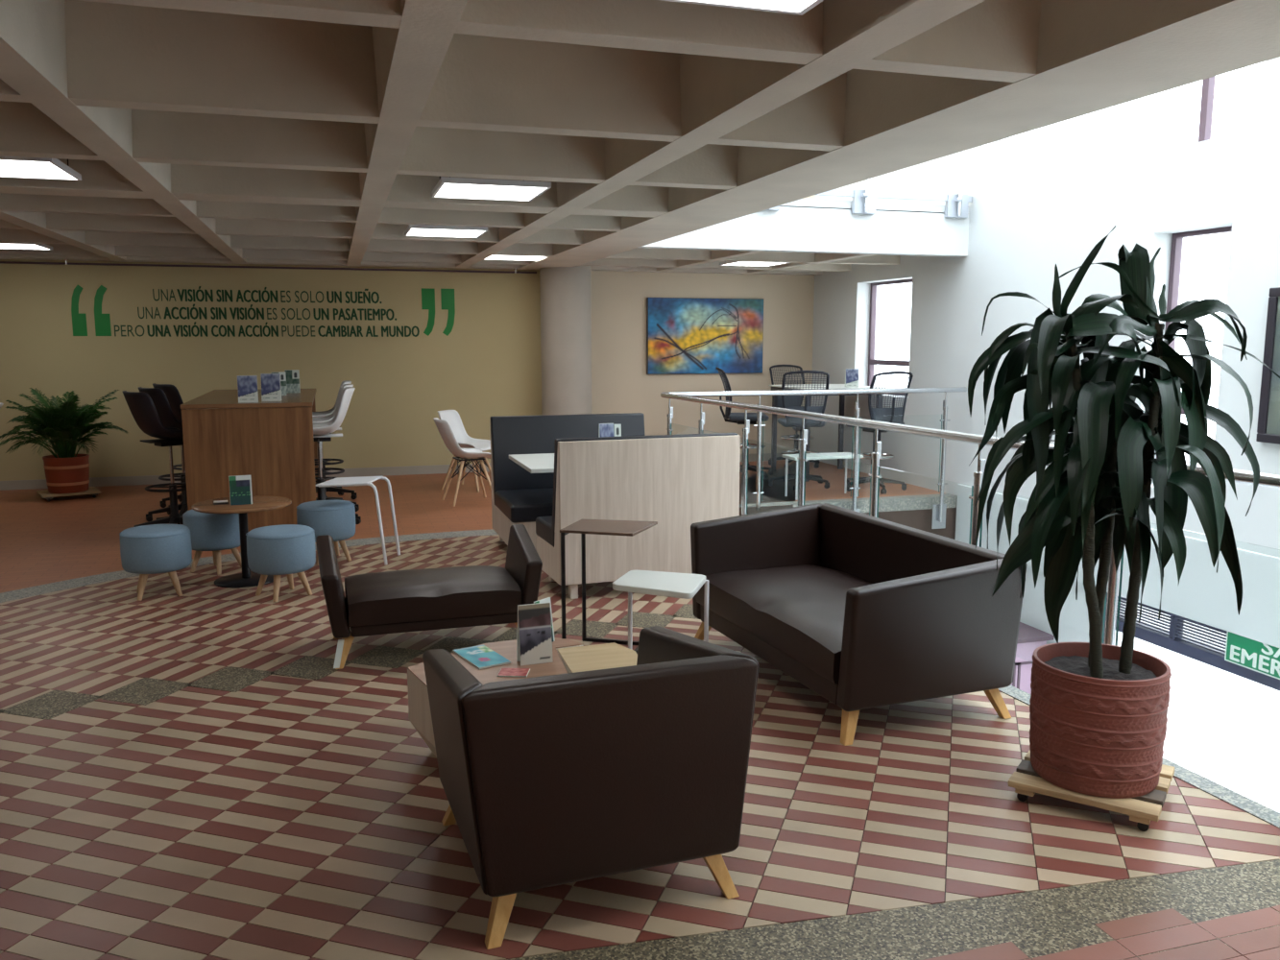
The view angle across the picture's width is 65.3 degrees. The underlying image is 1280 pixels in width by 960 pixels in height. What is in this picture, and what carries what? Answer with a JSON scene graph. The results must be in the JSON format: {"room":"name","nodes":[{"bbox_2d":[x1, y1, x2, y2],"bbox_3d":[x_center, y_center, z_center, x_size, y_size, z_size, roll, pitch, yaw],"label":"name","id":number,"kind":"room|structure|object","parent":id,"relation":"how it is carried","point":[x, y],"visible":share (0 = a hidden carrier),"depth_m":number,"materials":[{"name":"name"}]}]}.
{"room":"lounge area","nodes":[
{"label":"lounge area","id":0,"kind":"room"},
{"bbox_2d":[0,195,816,481],"bbox_3d":[-3.480,-1.634,11.558,12.600,9.200,0.200,-2,8,-17],"label":"wall","id":1,"kind":"structure","parent":0,"point":[489,365],"depth_m":11.60,"materials":[{"name":"beige paint"}]},
{"bbox_2d":[0,462,490,490],"bbox_3d":[-5.359,-0.002,11.089,8.600,0.100,0.020,-2,8,-17],"label":"baseboard","id":2,"kind":"structure","parent":1,"relation":"attached to","point":[439,469],"depth_m":11.10,"materials":[{"name":"paint"}]},
{"bbox_2d":[71,285,455,337],"bbox_3d":[-4.120,-1.891,11.214,4.043,0.562,0.005,-2,8,-17],"label":"lettering","id":3,"kind":"object","parent":1,"relation":"attached to","point":[79,321],"depth_m":11.16,"materials":[{"name":"green paint"}]},
{"bbox_2d":[0,261,536,273],"bbox_3d":[-5.338,-2.309,10.728,8.580,0.022,0.022,-2,8,-17],"label":"conduit","id":4,"kind":"object","parent":1,"relation":"attached to","point":[5,262],"visible":1,"depth_m":11.06,"materials":[{"name":"grey metal"}]},
{"bbox_2d":[646,297,763,374],"bbox_3d":[0.840,-1.835,12.736,1.570,0.950,0.045,-2,8,-17],"label":"abstract painting","id":5,"kind":"object","parent":1,"relation":"attached to","point":[685,335],"visible":1,"depth_m":12.70,"materials":[{"name":"multicoloured"}]},
{"bbox_2d":[739,452,794,461],"bbox_3d":[0.783,-0.266,12.957,3.150,0.100,0.020,-2,8,-17],"label":"baseboard","id":6,"kind":"structure","parent":1,"relation":"attached to","point":[766,456],"depth_m":13.20,"materials":[{"name":"paint"}]},
{"bbox_2d":[0,459,1279,959],"bbox_3d":[-1.282,1.293,4.054,12.400,0.504,16.280,-2,8,-17],"label":"floor","id":7,"kind":"structure","parent":0,"point":[194,775],"depth_m":3.38,"materials":[{"name":"brown tile"}]},
{"bbox_2d":[36,486,100,501],"bbox_3d":[-5.818,0.145,10.176,0.520,0.065,0.420,-6,10,-37],"label":"plant stand","id":8,"kind":"object","parent":7,"relation":"on","point":[92,491],"visible":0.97,"depth_m":10.04,"materials":[{"name":"brown wood"}]},
{"bbox_2d":[42,453,89,493],"bbox_3d":[-5.818,-0.067,10.146,0.412,0.360,0.412,-2,8,-17],"label":"clay pot","id":9,"kind":"object","parent":8,"relation":"on","point":[63,475],"visible":0.97,"depth_m":10.00,"materials":[{"name":"ceramic"}]},
{"bbox_2d":[0,387,127,458],"bbox_3d":[-5.808,-0.559,10.057,1.008,0.719,1.061,3,9,23],"label":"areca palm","id":10,"kind":"object","parent":9,"relation":"in","point":[66,426],"visible":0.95,"depth_m":9.93,"materials":[{"name":"green plant"}]},
{"bbox_2d":[122,390,186,527],"bbox_3d":[-3.898,-0.153,8.276,0.615,1.182,0.638,7,11,40],"label":"bar stool","id":11,"kind":"object","parent":7,"relation":"on","point":[142,408],"visible":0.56,"depth_m":8.09,"materials":[{"name":"black plastic"}]},
{"bbox_2d":[119,523,192,601],"bbox_3d":[-3.042,0.513,6.292,0.405,0.433,0.405,-4,9,-27],"label":"ottoman","id":12,"kind":"object","parent":7,"relation":"on","point":[145,550],"visible":1,"depth_m":6.14,"materials":[{"name":"blue fabric"}]},
{"bbox_2d":[119,523,192,574],"bbox_3d":[-3.042,0.426,6.280,0.404,0.258,0.404,-4,9,-27],"label":"cushion","id":13,"kind":"object","parent":12,"relation":"on","point":[152,548],"depth_m":6.13,"materials":[{"name":"blue fabric"}]},
{"bbox_2d":[138,386,187,524],"bbox_3d":[-4.098,-0.243,8.920,0.615,1.182,0.638,7,11,40],"label":"bar stool","id":14,"kind":"object","parent":7,"relation":"on","point":[167,418],"visible":0.34,"depth_m":8.65,"materials":[{"name":"black plastic"}]},
{"bbox_2d":[152,383,183,507],"bbox_3d":[-4.321,-0.345,9.639,0.615,1.182,0.638,7,11,40],"label":"bar stool","id":15,"kind":"object","parent":7,"relation":"on","point":[172,393],"visible":0.13,"depth_m":9.30,"materials":[{"name":"black plastic"}]},
{"bbox_2d":[182,509,241,575],"bbox_3d":[-2.956,0.418,6.960,0.405,0.433,0.405,3,8,18],"label":"ottoman","id":16,"kind":"object","parent":7,"relation":"on","point":[215,533],"visible":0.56,"depth_m":6.79,"materials":[{"name":"blue fabric"}]},
{"bbox_2d":[182,509,240,551],"bbox_3d":[-2.956,0.332,6.948,0.404,0.258,0.404,3,8,18],"label":"cushion","id":17,"kind":"object","parent":16,"relation":"on","point":[208,532],"depth_m":6.78,"materials":[{"name":"blue fabric"}]},
{"bbox_2d":[191,495,291,587],"bbox_3d":[-2.628,0.411,6.638,0.616,0.528,0.616,-2,8,-17],"label":"round table","id":18,"kind":"object","parent":7,"relation":"on","point":[260,503],"visible":0.87,"depth_m":6.59,"materials":[{"name":"brown wood"}]},
{"bbox_2d":[213,500,228,505],"bbox_3d":[-2.747,0.147,6.543,0.090,0.020,0.060,-3,9,-22],"label":"box","id":19,"kind":"object","parent":18,"relation":"on","point":[217,502],"visible":1,"depth_m":6.52,"materials":[{"name":"black plastic"}]},
{"bbox_2d":[228,475,252,505],"bbox_3d":[-2.608,0.064,6.522,0.135,0.190,0.049,-3,9,-23],"label":"table card","id":20,"kind":"object","parent":18,"relation":"on","point":[240,486],"visible":1,"depth_m":6.51,"materials":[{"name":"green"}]},
{"bbox_2d":[180,388,317,531],"bbox_3d":[-3.468,-0.227,9.138,0.980,1.092,2.405,-2,8,-17],"label":"bar table","id":21,"kind":"object","parent":7,"relation":"on","point":[272,443],"visible":0.63,"depth_m":8.00,"materials":[{"name":"brown wood"}]},
{"bbox_2d":[237,375,258,402],"bbox_3d":[-3.168,-0.736,8.063,0.150,0.215,0.055,-3,9,-21],"label":"table card","id":22,"kind":"object","parent":21,"relation":"on","point":[247,385],"visible":1,"depth_m":8.05,"materials":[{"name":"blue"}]},
{"bbox_2d":[260,373,281,401],"bbox_3d":[-3.047,-0.767,8.244,0.150,0.225,0.057,-2,8,-13],"label":"table card","id":23,"kind":"object","parent":21,"relation":"on","point":[271,391],"visible":1,"depth_m":8.23,"materials":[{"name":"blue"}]},
{"bbox_2d":[271,372,286,395],"bbox_3d":[-3.264,-0.870,9.028,0.120,0.210,0.054,-3,9,-20],"label":"table card","id":24,"kind":"object","parent":21,"relation":"on","point":[282,374],"visible":0.41,"depth_m":9.03,"materials":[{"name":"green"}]},
{"bbox_2d":[284,369,300,392],"bbox_3d":[-3.294,-0.934,9.464,0.130,0.215,0.055,-2,8,-14],"label":"table card","id":25,"kind":"object","parent":21,"relation":"on","point":[292,375],"visible":0.97,"depth_m":9.45,"materials":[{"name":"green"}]},
{"bbox_2d":[245,524,315,602],"bbox_3d":[-2.244,0.517,6.266,0.405,0.433,0.405,7,11,42],"label":"ottoman","id":26,"kind":"object","parent":7,"relation":"on","point":[288,549],"visible":1,"depth_m":6.11,"materials":[{"name":"blue fabric"}]},
{"bbox_2d":[246,524,315,575],"bbox_3d":[-2.244,0.430,6.253,0.404,0.258,0.404,7,11,42],"label":"cushion","id":27,"kind":"object","parent":26,"relation":"on","point":[283,549],"depth_m":6.10,"materials":[{"name":"blue fabric"}]},
{"bbox_2d":[296,500,355,565],"bbox_3d":[-2.272,0.377,7.251,0.405,0.433,0.405,-6,10,-37],"label":"ottoman","id":28,"kind":"object","parent":7,"relation":"on","point":[335,519],"visible":0.8,"depth_m":7.09,"materials":[{"name":"blue fabric"}]},
{"bbox_2d":[296,500,355,542],"bbox_3d":[-2.272,0.291,7.239,0.404,0.258,0.404,-6,10,-37],"label":"cushion","id":29,"kind":"object","parent":28,"relation":"on","point":[335,519],"depth_m":7.09,"materials":[{"name":"blue fabric"}]},
{"bbox_2d":[312,380,357,499],"bbox_3d":[-3.174,-0.388,9.945,0.638,1.182,0.615,-2,8,-17],"label":"bar stool","id":30,"kind":"object","parent":7,"relation":"on","point":[339,490],"visible":0.34,"depth_m":10.02,"materials":[{"name":"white plastic"}]},
{"bbox_2d":[312,384,359,511],"bbox_3d":[-2.951,-0.287,9.226,0.638,1.182,0.615,-2,8,-17],"label":"bar stool","id":31,"kind":"object","parent":7,"relation":"on","point":[325,471],"visible":0.16,"depth_m":9.31,"materials":[{"name":"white plastic"}]},
{"bbox_2d":[313,386,361,524],"bbox_3d":[-2.757,-0.199,8.601,0.638,1.182,0.615,-2,8,-17],"label":"bar stool","id":32,"kind":"object","parent":7,"relation":"on","point":[321,431],"visible":0.41,"depth_m":8.54,"materials":[{"name":"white plastic"}]},
{"bbox_2d":[315,476,400,565],"bbox_3d":[-2.021,0.296,7.201,0.575,0.601,0.340,-2,8,-17],"label":"side table","id":33,"kind":"object","parent":7,"relation":"on","point":[361,480],"visible":1,"depth_m":7.12,"materials":[{"name":"white metal"}]},
{"bbox_2d":[315,524,542,669],"bbox_3d":[-1.100,0.588,5.249,1.122,0.566,0.575,-3,8,-18],"label":"bench","id":34,"kind":"object","parent":7,"relation":"on","point":[424,599],"visible":0.9,"depth_m":5.04,"materials":[{"name":"leather"}]},
{"bbox_2d":[344,565,521,627],"bbox_3d":[-1.099,0.582,5.246,0.850,0.162,0.570,-3,8,-18],"label":"seat cushion","id":35,"kind":"object","parent":34,"relation":"on","point":[424,596],"depth_m":5.04,"materials":[{"name":"leather"}]},
{"bbox_2d":[433,417,491,507],"bbox_3d":[-1.734,-0.193,9.834,0.565,0.838,0.441,-4,9,-25],"label":"shell chair","id":36,"kind":"object","parent":7,"relation":"on","point":[444,427],"visible":0.95,"depth_m":9.71,"materials":[{"name":"white plastic"}]},
{"bbox_2d":[437,410,491,492],"bbox_3d":[-1.885,-0.324,10.761,0.565,0.838,0.441,3,9,21],"label":"shell chair","id":37,"kind":"object","parent":7,"relation":"on","point":[451,417],"visible":0.64,"depth_m":10.85,"materials":[{"name":"white plastic"}]},
{"bbox_2d":[407,638,583,756],"bbox_3d":[-0.524,0.891,3.878,0.720,0.350,0.650,-2,8,-17],"label":"coffee table","id":38,"kind":"object","parent":7,"relation":"on","point":[419,708],"visible":0.3,"depth_m":3.80,"materials":[{"name":"brown wood"}]},
{"bbox_2d":[452,644,510,669],"bbox_3d":[-0.629,0.699,3.955,0.136,0.007,0.260,-5,10,-33],"label":"magazine","id":39,"kind":"object","parent":38,"relation":"on","point":[480,657],"visible":1,"depth_m":3.94,"materials":[{"name":"blue paper"}]},
{"bbox_2d":[497,668,530,676],"bbox_3d":[-0.477,0.726,3.769,0.110,0.005,0.090,0,8,3],"label":"booklet","id":40,"kind":"object","parent":38,"relation":"on","point":[504,672],"visible":1,"depth_m":3.76,"materials":[{"name":"red paper"}]},
{"bbox_2d":[516,602,552,665],"bbox_3d":[-0.411,0.595,3.887,0.128,0.232,0.059,-3,9,-21],"label":"table card","id":41,"kind":"object","parent":38,"relation":"on","point":[534,622],"visible":1,"depth_m":3.87,"materials":[{"name":"white paper"}]},
{"bbox_2d":[533,597,555,641],"bbox_3d":[-0.404,0.584,4.130,0.048,0.185,0.100,6,10,35],"label":"table card","id":42,"kind":"object","parent":38,"relation":"on","point":[545,600],"visible":0.11,"depth_m":4.16,"materials":[{"name":"white paper"}]},
{"bbox_2d":[508,453,554,473],"bbox_3d":[-0.361,0.210,7.324,1.050,0.735,0.880,-2,8,-17],"label":"table","id":43,"kind":"object","parent":7,"relation":"on","point":[542,463],"visible":0.17,"depth_m":7.13,"materials":[{"name":"white laminate"}]},
{"bbox_2d":[598,423,614,437],"bbox_3d":[-0.243,-0.280,7.228,0.110,0.260,0.066,-3,9,-19],"label":"table card","id":44,"kind":"object","parent":43,"relation":"on","point":[605,429],"visible":0.39,"depth_m":7.21,"materials":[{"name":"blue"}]},
{"bbox_2d":[613,424,621,436],"bbox_3d":[-0.191,-0.294,7.400,0.100,0.240,0.061,-2,8,-11],"label":"table card","id":45,"kind":"object","parent":43,"relation":"on","point":[616,427],"visible":0.17,"depth_m":7.39,"materials":[{"name":"white"}]},
{"bbox_2d":[539,265,591,415],"bbox_3d":[-0.880,-1.337,11.962,0.600,2.500,0.600,-2,8,-17],"label":"column","id":46,"kind":"structure","parent":7,"relation":"on","point":[566,292],"depth_m":11.68,"materials":[{"name":"paint"}]},
{"bbox_2d":[489,412,645,549],"bbox_3d":[-0.454,0.025,7.691,1.248,0.997,0.940,-2,8,-17],"label":"bench","id":47,"kind":"object","parent":7,"relation":"on","point":[519,495],"visible":0.42,"depth_m":7.84,"materials":[{"name":"black leather"}]},
{"bbox_2d":[493,487,553,523],"bbox_3d":[-0.436,0.166,7.651,1.248,0.130,0.816,-2,8,-17],"label":"seat cushion","id":48,"kind":"object","parent":47,"relation":"on","point":[515,505],"depth_m":7.30,"materials":[{"name":"black leather"}]},
{"bbox_2d":[490,412,645,503],"bbox_3d":[-0.555,-0.171,7.995,1.248,0.693,0.184,-2,8,-17],"label":"cushion","id":49,"kind":"object","parent":47,"relation":"on","point":[510,435],"depth_m":7.88,"materials":[{"name":"black fabric"}]},
{"bbox_2d":[422,626,759,949],"bbox_3d":[-0.190,0.823,3.074,0.855,0.710,0.775,-3,9,-20],"label":"armchair","id":50,"kind":"object","parent":7,"relation":"on","point":[550,781],"visible":1,"depth_m":2.70,"materials":[{"name":"leather"}]},
{"bbox_2d":[556,642,637,673],"bbox_3d":[-0.138,0.884,3.938,0.308,0.347,0.460,-2,8,-17],"label":"coffee table","id":51,"kind":"object","parent":7,"relation":"on","point":[580,659],"visible":0.2,"depth_m":3.97,"materials":[{"name":"brown wood"}]},
{"bbox_2d":[559,518,657,653],"bbox_3d":[-0.153,0.558,5.123,0.416,0.660,0.354,2,8,15],"label":"side table","id":52,"kind":"object","parent":7,"relation":"on","point":[629,528],"visible":0.8,"depth_m":5.05,"materials":[{"name":"brown wood"}]},
{"bbox_2d":[535,433,740,599],"bbox_3d":[-0.027,0.185,6.559,1.208,0.997,0.620,-3,9,-20],"label":"bench","id":53,"kind":"object","parent":7,"relation":"on","point":[677,482],"visible":0.68,"depth_m":6.24,"materials":[{"name":"brown wood"}]},
{"bbox_2d":[535,515,555,546],"bbox_3d":[-0.048,0.309,6.635,1.208,0.130,0.496,-3,9,-20],"label":"seat cushion","id":54,"kind":"object","parent":53,"relation":"on","point":[544,528],"depth_m":6.45,"materials":[{"name":"black leather"}]},
{"bbox_2d":[551,433,737,547],"bbox_3d":[0.036,0.059,6.366,1.208,0.693,0.184,-3,9,-20],"label":"backrest","id":55,"kind":"object","parent":53,"relation":"on","point":[555,528],"depth_m":6.15,"materials":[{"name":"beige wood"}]},
{"bbox_2d":[612,570,708,650],"bbox_3d":[0.093,0.707,4.750,0.425,0.470,0.371,3,8,17],"label":"side table","id":56,"kind":"object","parent":7,"relation":"on","point":[685,586],"visible":0.7,"depth_m":4.72,"materials":[{"name":"white plastic"}]},
{"bbox_2d":[716,367,772,479],"bbox_3d":[1.228,-0.677,11.672,0.698,1.272,0.651,0,8,1],"label":"mesh chair","id":57,"kind":"object","parent":7,"relation":"on","point":[736,418],"visible":0.56,"depth_m":11.49,"materials":[{"name":"black plastic"}]},
{"bbox_2d":[768,364,819,468],"bbox_3d":[2.001,-0.816,12.651,0.651,1.272,0.698,-3,9,-23],"label":"mesh chair","id":58,"kind":"object","parent":7,"relation":"on","point":[796,436],"visible":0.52,"depth_m":12.75,"materials":[{"name":"black plastic"}]},
{"bbox_2d":[768,370,830,490],"bbox_3d":[1.730,-0.562,10.857,0.651,1.272,0.698,0,8,1],"label":"mesh chair","id":59,"kind":"object","parent":7,"relation":"on","point":[794,422],"visible":0.67,"depth_m":10.62,"materials":[{"name":"black plastic"}]},
{"bbox_2d":[664,386,966,529],"bbox_3d":[1.720,-0.154,9.577,3.172,1.424,0.069,-2,8,-17],"label":"railing","id":60,"kind":"object","parent":7,"relation":"on","point":[938,511],"visible":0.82,"depth_m":9.63,"materials":[{"name":"silver metal"}]},
{"bbox_2d":[782,452,863,500],"bbox_3d":[1.861,-0.045,10.216,0.760,0.430,0.300,-2,8,-17],"label":"table","id":61,"kind":"object","parent":7,"relation":"on","point":[832,455],"visible":0.93,"depth_m":10.14,"materials":[{"name":"white laminate"}]},
{"bbox_2d":[768,384,887,482],"bbox_3d":[2.184,-0.581,11.794,1.020,1.050,1.000,-2,8,-17],"label":"table","id":62,"kind":"object","parent":7,"relation":"on","point":[831,386],"visible":0.4,"depth_m":12.03,"materials":[{"name":"white laminate"}]},
{"bbox_2d":[844,368,858,387],"bbox_3d":[2.421,-1.165,11.415,0.150,0.210,0.054,-1,8,-7],"label":"table card","id":63,"kind":"object","parent":62,"relation":"on","point":[851,374],"visible":1,"depth_m":11.40,"materials":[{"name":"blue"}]},
{"bbox_2d":[690,503,1027,746],"bbox_3d":[0.924,0.592,4.744,0.845,0.700,1.595,-3,9,-21],"label":"sofa","id":64,"kind":"object","parent":7,"relation":"on","point":[862,611],"visible":0.94,"depth_m":4.27,"materials":[{"name":"leather"}]},
{"bbox_2d":[695,564,872,683],"bbox_3d":[0.884,0.621,4.732,0.760,0.177,1.340,-3,9,-21],"label":"seat cushion","id":65,"kind":"object","parent":64,"relation":"on","point":[796,612],"depth_m":4.68,"materials":[{"name":"leather"}]},
{"bbox_2d":[845,371,913,494],"bbox_3d":[2.481,-0.527,10.608,0.651,1.272,0.698,-3,9,-23],"label":"mesh chair","id":66,"kind":"object","parent":7,"relation":"on","point":[894,415],"visible":0.76,"depth_m":10.39,"materials":[{"name":"black plastic"}]},
{"bbox_2d":[660,392,1279,646],"bbox_3d":[1.466,0.392,5.718,0.076,1.424,7.272,-3,9,-20],"label":"railing","id":67,"kind":"object","parent":7,"relation":"on","point":[1269,480],"visible":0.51,"depth_m":5.78,"materials":[{"name":"silver metal"}]},
{"bbox_2d":[1007,750,1174,831],"bbox_3d":[1.601,1.076,3.538,0.470,0.077,0.450,5,10,34],"label":"pallet dolly","id":68,"kind":"object","parent":7,"relation":"on","point":[1026,782],"visible":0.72,"depth_m":3.37,"materials":[{"name":"beige wood"}]},
{"bbox_2d":[1029,641,1171,798],"bbox_3d":[1.601,0.832,3.504,0.442,0.413,0.442,-2,8,-17],"label":"clay pot","id":69,"kind":"object","parent":68,"relation":"on","point":[1105,736],"visible":0.98,"depth_m":3.34,"materials":[{"name":"ceramic"}]},
{"bbox_2d":[967,225,1279,678],"bbox_3d":[1.616,-0.076,3.400,1.061,1.502,0.692,0,8,0],"label":"dracaena","id":70,"kind":"object","parent":69,"relation":"on","point":[1094,492],"visible":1,"depth_m":3.32,"materials":[{"name":"green plant"}]},
{"bbox_2d":[0,0,1279,275],"bbox_3d":[-1.236,-1.584,3.669,12.300,0.470,16.095,-2,8,-17],"label":"ceiling","id":71,"kind":"structure","parent":0,"point":[664,134],"depth_m":3.96,"materials":[{"name":"paint"}]},
{"bbox_2d":[0,242,52,249],"bbox_3d":[-5.769,-2.324,9.081,0.600,0.390,0.600,-2,8,-17],"label":"ceiling light","id":72,"kind":"object","parent":71,"relation":"hanging from","point":[13,246],"visible":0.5,"depth_m":9.17,"materials":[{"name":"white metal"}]},
{"bbox_2d":[0,155,81,180],"bbox_3d":[-3.171,-1.736,4.920,0.600,0.390,0.600,-2,8,-17],"label":"ceiling light","id":73,"kind":"object","parent":71,"relation":"hanging from","point":[23,167],"visible":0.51,"depth_m":4.99,"materials":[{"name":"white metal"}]},
{"bbox_2d":[403,224,487,238],"bbox_3d":[-1.558,-2.164,7.948,0.600,0.390,0.600,-2,8,-17],"label":"ceiling light","id":74,"kind":"object","parent":71,"relation":"hanging from","point":[411,229],"visible":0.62,"depth_m":7.83,"materials":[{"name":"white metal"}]},
{"bbox_2d":[407,228,484,237],"bbox_3d":[-1.558,-1.978,7.974,0.566,0.006,0.566,-2,8,-17],"label":"diffuser","id":75,"kind":"object","parent":74,"relation":"attached to","point":[432,232],"depth_m":7.98,"materials":[{"name":"white plastic"}]},
{"bbox_2d":[431,176,551,201],"bbox_3d":[-0.871,-1.851,5.733,0.600,0.390,0.600,-2,8,-17],"label":"ceiling light","id":76,"kind":"object","parent":71,"relation":"hanging from","point":[449,187],"visible":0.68,"depth_m":5.67,"materials":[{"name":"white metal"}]},
{"bbox_2d":[434,183,545,200],"bbox_3d":[-0.871,-1.664,5.760,0.566,0.006,0.566,-2,8,-17],"label":"diffuser","id":77,"kind":"object","parent":76,"relation":"attached to","point":[473,191],"depth_m":5.74,"materials":[{"name":"white plastic"}]},
{"bbox_2d":[484,254,545,261],"bbox_3d":[-1.319,-2.508,10.382,0.600,0.390,0.600,-2,8,-17],"label":"ceiling light","id":78,"kind":"object","parent":71,"relation":"hanging from","point":[494,256],"visible":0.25,"depth_m":10.43,"materials":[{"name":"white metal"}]},
{"bbox_2d":[660,0,823,15],"bbox_3d":[0.224,-1.352,2.203,0.600,0.390,0.600,-2,8,-17],"label":"ceiling light","id":79,"kind":"object","parent":71,"relation":"hanging from","point":[792,7],"visible":1,"depth_m":2.53,"materials":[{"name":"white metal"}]},
{"bbox_2d":[700,0,814,10],"bbox_3d":[0.224,-1.165,2.229,0.566,0.006,0.566,-2,8,-17],"label":"diffuser","id":80,"kind":"object","parent":79,"relation":"attached to","point":[755,5],"depth_m":2.53,"materials":[{"name":"white plastic"}]},
{"bbox_2d":[719,261,790,266],"bbox_3d":[1.286,-2.627,11.226,0.600,0.390,0.600,-2,8,-17],"label":"ceiling light","id":81,"kind":"object","parent":71,"relation":"hanging from","point":[726,263],"visible":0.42,"depth_m":11.22,"materials":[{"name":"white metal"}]},
{"bbox_2d":[725,262,781,265],"bbox_3d":[1.286,-2.441,11.252,0.566,0.006,0.566,-2,8,-17],"label":"diffuser","id":82,"kind":"object","parent":81,"relation":"attached to","point":[727,263],"depth_m":11.23,"materials":[{"name":"white plastic"}]},
{"bbox_2d":[781,198,969,213],"bbox_3d":[-0.859,-2.740,10.350,7.600,0.070,3.330,-2,8,-17],"label":"floor","id":83,"kind":"structure","parent":0,"point":[803,202],"depth_m":9.59,"materials":[{"name":"white"}]},
{"bbox_2d":[765,150,972,217],"bbox_3d":[1.694,-3.064,9.271,3.300,1.114,0.114,-2,8,-17],"label":"railing","id":84,"kind":"object","parent":83,"relation":"on","point":[863,201],"visible":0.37,"depth_m":9.60,"materials":[{"name":"silver metal"}]},
{"bbox_2d":[810,56,1279,648],"bbox_3d":[4.772,-0.796,5.636,0.335,9.200,16.080,-2,8,-17],"label":"wall","id":85,"kind":"structure","parent":0,"point":[1019,232],"depth_m":8.63,"materials":[{"name":"white paint"}]},
{"bbox_2d":[867,278,912,395],"bbox_3d":[2.997,-1.653,11.620,0.060,1.320,1.200,-2,8,-17],"label":"window","id":86,"kind":"structure","parent":85,"relation":"in","point":[872,362],"depth_m":12.10,"materials":[{"name":"grey"}]},
{"bbox_2d":[995,75,1215,188],"bbox_3d":[3.963,-3.787,8.142,0.060,2.380,3.100,-2,8,-17],"label":"window","id":87,"kind":"structure","parent":85,"relation":"in","point":[1208,84],"depth_m":7.43,"materials":[{"name":"white metal"}]},
{"bbox_2d":[1103,592,1279,691],"bbox_3d":[5.068,2.671,4.971,0.120,2.520,7.720,-2,8,-17],"label":"door","id":88,"kind":"structure","parent":85,"relation":"in","point":[1173,639],"depth_m":7.61,"materials":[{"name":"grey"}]},
{"bbox_2d":[1156,226,1231,458],"bbox_3d":[4.263,-0.897,7.561,0.060,1.960,0.710,-2,8,-17],"label":"window","id":89,"kind":"structure","parent":85,"relation":"in","point":[1176,238],"depth_m":7.75,"materials":[{"name":"grey"}]},
{"bbox_2d":[1224,631,1279,679],"bbox_3d":[4.402,1.249,6.634,0.021,0.270,1.200,-2,8,-17],"label":"exit sign","id":90,"kind":"object","parent":85,"relation":"attached to","point":[1244,652],"visible":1,"depth_m":6.98,"materials":[{"name":"green plastic"}]},
{"bbox_2d":[1255,287,1279,444],"bbox_3d":[4.383,-0.720,6.381,0.048,1.040,0.880,-2,8,-17],"label":"framed picture","id":91,"kind":"object","parent":85,"relation":"attached to","point":[1268,418],"visible":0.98,"depth_m":6.74,"materials":[{"name":"grey"}]},
{"bbox_3d":[2.877,3.889,5.710,3.700,0.100,16.080,-2,8,-17],"label":"floor","id":92,"kind":"structure","parent":0,"visible":0},
{"bbox_2d":[1010,622,1053,694],"bbox_3d":[2.837,2.362,9.084,1.610,1.980,0.580,-2,8,-17],"label":"counter","id":93,"kind":"object","parent":92,"relation":"on","point":[1029,639],"depth_m":8.90,"materials":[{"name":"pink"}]},
{"bbox_2d":[1017,622,1053,643],"bbox_3d":[2.837,1.401,8.949,1.610,0.040,0.580,-2,8,-17],"label":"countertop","id":94,"kind":"structure","parent":93,"relation":"on","point":[1026,633],"depth_m":8.92,"materials":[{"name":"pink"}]},
{"label":"outside","id":95,"kind":"structure","parent":0,"visible":0},
{"bbox_2d":[1134,460,1279,813],"bbox_3d":[19.687,2.622,14.928,33.899,0.130,44.000,-2,8,-17],"label":"ground","id":96,"kind":"structure","parent":95,"point":[1223,727],"depth_m":12.03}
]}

